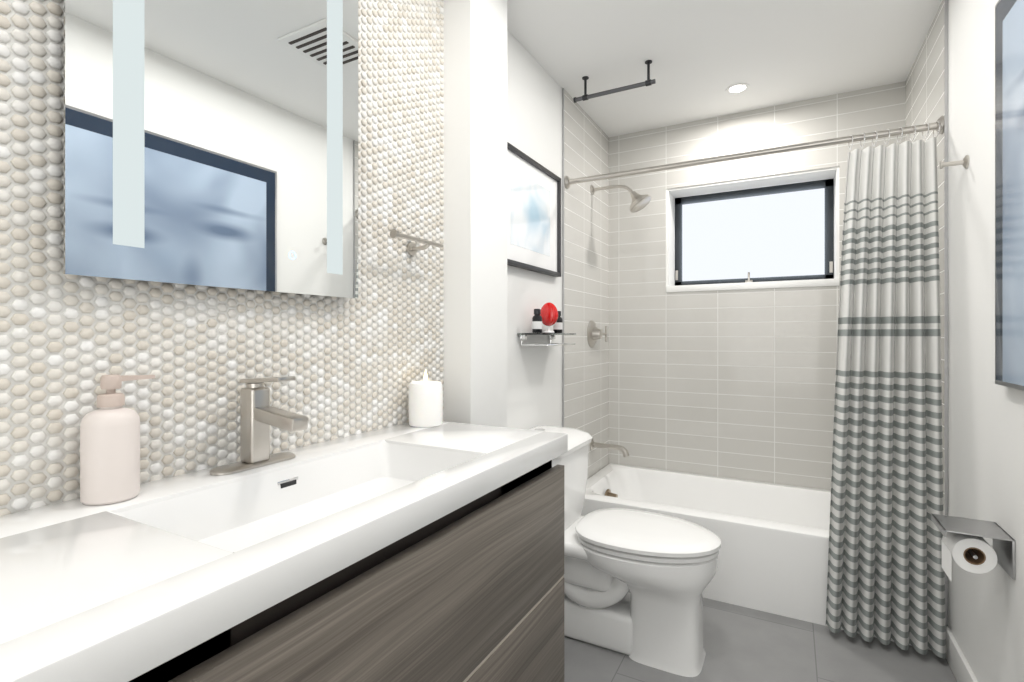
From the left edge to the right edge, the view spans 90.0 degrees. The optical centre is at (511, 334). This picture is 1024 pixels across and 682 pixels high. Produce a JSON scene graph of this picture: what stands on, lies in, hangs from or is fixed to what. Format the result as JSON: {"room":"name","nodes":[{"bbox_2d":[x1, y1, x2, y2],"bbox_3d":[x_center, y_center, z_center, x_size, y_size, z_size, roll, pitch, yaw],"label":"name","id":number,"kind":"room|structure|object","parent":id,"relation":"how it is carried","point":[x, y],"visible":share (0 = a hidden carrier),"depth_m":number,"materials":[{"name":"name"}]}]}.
{"room":"bathroom","nodes":[
{"label":"bathroom","id":0,"kind":"room"},
{"bbox_2d":[0,0,608,513],"bbox_3d":[-0.378,-0.040,1.514,0.130,2.380,4.700,0,0,29],"label":"wall","id":1,"kind":"structure","parent":0,"point":[554,128],"depth_m":1.51,"materials":[{"name":"white paint"}]},
{"bbox_2d":[64,0,357,298],"bbox_3d":[-0.546,-0.501,1.044,0.032,0.818,0.598,0,0,29],"label":"led mirror","id":2,"kind":"object","parent":1,"relation":"attached to","point":[212,143],"visible":1,"depth_m":0.97,"materials":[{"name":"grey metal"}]},
{"bbox_2d":[0,0,443,515],"bbox_3d":[-0.501,-0.446,1.168,0.004,1.552,1.164,0,0,29],"label":"tiles","id":3,"kind":"structure","parent":1,"relation":"attached to","point":[34,257],"depth_m":1.02,"materials":[{"name":"tile"}]},
{"bbox_2d":[390,229,442,255],"bbox_3d":[-0.288,-0.259,1.473,0.078,0.046,0.216,0,0,29],"label":"towel bar","id":4,"kind":"object","parent":3,"relation":"attached to","point":[412,248],"visible":1,"depth_m":1.50,"materials":[{"name":"silver metal"}]},
{"bbox_2d":[0,421,567,681],"bbox_3d":[-0.353,0.595,0.935,0.484,0.670,1.207,0,0,29],"label":"bathroom vanity","id":5,"kind":"object","parent":1,"relation":"attached to","point":[405,552],"visible":1,"depth_m":0.77,"materials":[{"name":"grey"}]},
{"bbox_2d":[80,374,154,505],"bbox_3d":[-0.630,0.161,0.823,0.075,0.196,0.100,0,0,29],"label":"soap dispenser","id":6,"kind":"object","parent":5,"relation":"on","point":[110,451],"visible":1,"depth_m":0.79,"materials":[{"name":"white ceramic"}]},
{"bbox_2d":[209,376,307,475],"bbox_3d":[-0.466,0.170,0.998,0.161,0.179,0.175,0,0,29],"label":"faucet","id":7,"kind":"object","parent":5,"relation":"on","point":[259,415],"visible":0.96,"depth_m":1.00,"materials":[{"name":"silver metal"}]},
{"bbox_2d":[409,370,442,426],"bbox_3d":[-0.250,0.179,1.484,0.098,0.160,0.098,0,0,29],"label":"candle","id":8,"kind":"object","parent":5,"relation":"on","point":[425,402],"visible":1,"depth_m":1.44,"materials":[{"name":"white wax"}]},
{"bbox_2d":[507,142,560,276],"bbox_3d":[0.086,-0.517,2.221,0.029,0.475,0.585,0,0,29],"label":"picture frame","id":9,"kind":"object","parent":1,"relation":"attached to","point":[533,215],"visible":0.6,"depth_m":2.23,"materials":[{"name":"grey"}]},
{"bbox_2d":[517,333,575,345],"bbox_3d":[0.163,0.019,2.256,0.131,0.054,0.360,0,0,29],"label":"glass shelf","id":10,"kind":"object","parent":1,"relation":"attached to","point":[523,336],"visible":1,"depth_m":2.14,"materials":[{"name":"clear"}]},
{"bbox_2d":[532,309,541,332],"bbox_3d":[0.107,-0.059,2.167,0.043,0.101,0.043,0,0,29],"label":"bottle","id":11,"kind":"object","parent":10,"relation":"on","point":[537,323],"visible":1,"depth_m":2.15,"materials":[{"name":"black plastic"}]},
{"bbox_2d":[540,302,557,332],"bbox_3d":[0.163,-0.076,2.261,0.088,0.135,0.050,0,0,29],"label":"egg ornament","id":12,"kind":"object","parent":10,"relation":"on","point":[549,313],"visible":0.88,"depth_m":2.24,"materials":[{"name":"red ceramic"}]},
{"bbox_2d":[553,311,562,332],"bbox_3d":[0.212,-0.059,2.360,0.043,0.101,0.043,0,0,29],"label":"bottle","id":13,"kind":"object","parent":10,"relation":"on","point":[558,326],"visible":0.65,"depth_m":2.34,"materials":[{"name":"black plastic"}]},
{"bbox_2d":[587,320,606,347],"bbox_3d":[0.487,-0.005,2.918,0.056,0.156,0.190,0,0,29],"label":"shower valve","id":14,"kind":"object","parent":1,"relation":"attached to","point":[594,333],"visible":1,"depth_m":2.88,"materials":[{"name":"silver metal"}]},
{"bbox_2d":[590,439,628,456],"bbox_3d":[0.549,0.634,2.865,0.216,0.079,0.060,0,0,29],"label":"tub spout","id":15,"kind":"object","parent":1,"relation":"attached to","point":[622,449],"visible":0.92,"depth_m":2.86,"materials":[{"name":"silver metal"}]},
{"bbox_2d":[590,185,650,212],"bbox_3d":[0.601,-0.762,2.837,0.333,0.180,0.128,0,0,29],"label":"shower head","id":16,"kind":"object","parent":1,"relation":"attached to","point":[639,202],"visible":1,"depth_m":2.79},
{"bbox_2d":[444,0,506,427],"bbox_3d":[-0.120,-0.040,1.764,0.105,2.380,0.241,0,0,29],"label":"wall","id":17,"kind":"structure","parent":0,"point":[475,212],"depth_m":1.68,"materials":[{"name":"white paint"}]},
{"bbox_2d":[507,0,941,136],"bbox_3d":[0.329,-1.280,1.130,1.740,0.100,4.700,0,0,29],"label":"ceiling","id":18,"kind":"structure","parent":0,"point":[703,55],"depth_m":2.21,"materials":[{"name":"white paint"}]},
{"bbox_2d":[573,60,655,102],"bbox_3d":[0.471,-1.176,2.384,0.387,0.108,0.032,0,0,29],"label":"bar","id":19,"kind":"object","parent":18,"relation":"attached to","point":[647,82],"visible":1,"depth_m":2.37,"materials":[{"name":"grey metal"}]},
{"bbox_2d":[726,83,748,93],"bbox_3d":[1.124,-1.228,2.553,0.104,0.004,0.104,0,0,29],"label":"recessed light","id":20,"kind":"object","parent":18,"relation":"in","point":[737,88],"visible":1,"depth_m":2.56,"materials":[{"name":"white paint"}]},
{"bbox_2d":[609,81,904,489],"bbox_3d":[1.353,-0.040,3.016,1.484,2.380,0.408,0,0,29],"label":"wall","id":21,"kind":"structure","parent":0,"point":[737,384],"depth_m":2.87,"materials":[{"name":"grey tile"}]},
{"bbox_2d":[666,278,839,291],"bbox_3d":[1.344,-0.269,2.915,0.864,0.038,0.234,0,0,29],"label":"window sill","id":22,"kind":"structure","parent":21,"relation":"attached to","point":[766,285],"depth_m":2.79,"materials":[{"name":"white paint"}]},
{"bbox_2d":[675,179,833,285],"bbox_3d":[1.386,-0.569,2.993,0.838,0.560,0.057,0,0,29],"label":"window unit","id":23,"kind":"structure","parent":21,"relation":"in","point":[776,233],"depth_m":2.97,"materials":[{"name":"grey glass"}]},
{"bbox_2d":[564,590,956,681],"bbox_3d":[0.329,1.200,1.130,1.740,0.100,4.700,0,0,29],"label":"floor","id":24,"kind":"structure","parent":0,"point":[742,644],"depth_m":1.82,"materials":[{"name":"tile"}]},
{"bbox_2d":[527,426,720,676],"bbox_3d":[0.379,0.769,1.956,0.780,0.762,0.402,0,0,29],"label":"toilet","id":25,"kind":"object","parent":24,"relation":"on","point":[662,568],"visible":0.79,"depth_m":1.81,"materials":[{"name":"white ceramic"}]},
{"bbox_2d":[581,463,930,649],"bbox_3d":[1.083,0.973,2.518,1.480,0.355,0.720,0,0,29],"label":"bathtub","id":26,"kind":"object","parent":24,"relation":"on","point":[773,551],"visible":0.33,"depth_m":2.23,"materials":[{"name":"white ceramic"}]},
{"bbox_2d":[905,0,1023,681],"bbox_3d":[1.036,-0.040,0.746,0.130,2.380,4.700,0,0,29],"label":"wall","id":27,"kind":"structure","parent":0,"point":[951,77],"depth_m":1.60,"materials":[{"name":"white paint"}]},
{"bbox_2d":[564,116,943,188],"bbox_3d":[0.928,-0.770,2.233,1.483,0.064,0.064,0,0,29],"label":"curtain rod","id":28,"kind":"object","parent":27,"relation":"attached to","point":[568,181],"visible":0.92,"depth_m":2.15,"materials":[{"name":"silver metal"}]},
{"bbox_2d":[897,127,902,142],"bbox_3d":[1.468,-0.758,1.939,0.004,0.057,0.058,0,0,20],"label":"curtain ring","id":29,"kind":"object","parent":28,"relation":"hanging from","point":[897,136],"depth_m":1.93,"materials":[{"name":"silver metal"}]},
{"bbox_2d":[909,125,915,140],"bbox_3d":[1.503,-0.758,1.921,0.004,0.057,0.058,0,0,20],"label":"curtain ring","id":30,"kind":"object","parent":28,"relation":"hanging from","point":[912,125],"depth_m":1.91,"materials":[{"name":"silver metal"}]},
{"bbox_2d":[922,123,933,138],"bbox_3d":[1.537,-0.758,1.902,0.004,0.057,0.058,0,0,20],"label":"curtain ring","id":31,"kind":"object","parent":28,"relation":"hanging from","point":[925,123],"depth_m":1.90,"materials":[{"name":"silver metal"}]},
{"bbox_2d":[826,137,945,657],"bbox_3d":[1.381,0.198,1.916,0.357,1.845,0.165,0,0,29],"label":"shower curtain","id":32,"kind":"object","parent":31,"relation":"hanging from","point":[886,579],"visible":0.98,"depth_m":1.90,"materials":[{"name":"fabric"}]},
{"bbox_2d":[939,155,968,168],"bbox_3d":[1.431,-0.555,1.658,0.068,0.042,0.042,0,0,29],"label":"robe hook","id":33,"kind":"object","parent":27,"relation":"attached to","point":[964,162],"visible":1,"depth_m":1.65,"materials":[{"name":"silver metal"}]},
{"bbox_2d":[946,626,977,681],"bbox_3d":[0.735,1.097,0.320,0.014,0.105,3.464,0,0,29],"label":"baseboard","id":34,"kind":"structure","parent":27,"relation":"attached to","point":[960,667],"depth_m":1.70,"materials":[{"name":"white paint"}]},
{"bbox_2d":[931,514,1015,580],"bbox_3d":[1.243,0.588,1.388,0.140,0.140,0.145,0,0,29],"label":"holder","id":35,"kind":"object","parent":27,"relation":"attached to","point":[966,546],"visible":1,"depth_m":1.36,"materials":[{"name":"silver metal"}]},
{"bbox_2d":[995,0,1023,390],"bbox_3d":[1.062,-0.370,0.937,0.025,1.000,0.940,0,0,29],"label":"picture frame","id":36,"kind":"object","parent":27,"relation":"attached to","point":[1009,193],"visible":1,"depth_m":1.26,"materials":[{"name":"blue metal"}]}
]}

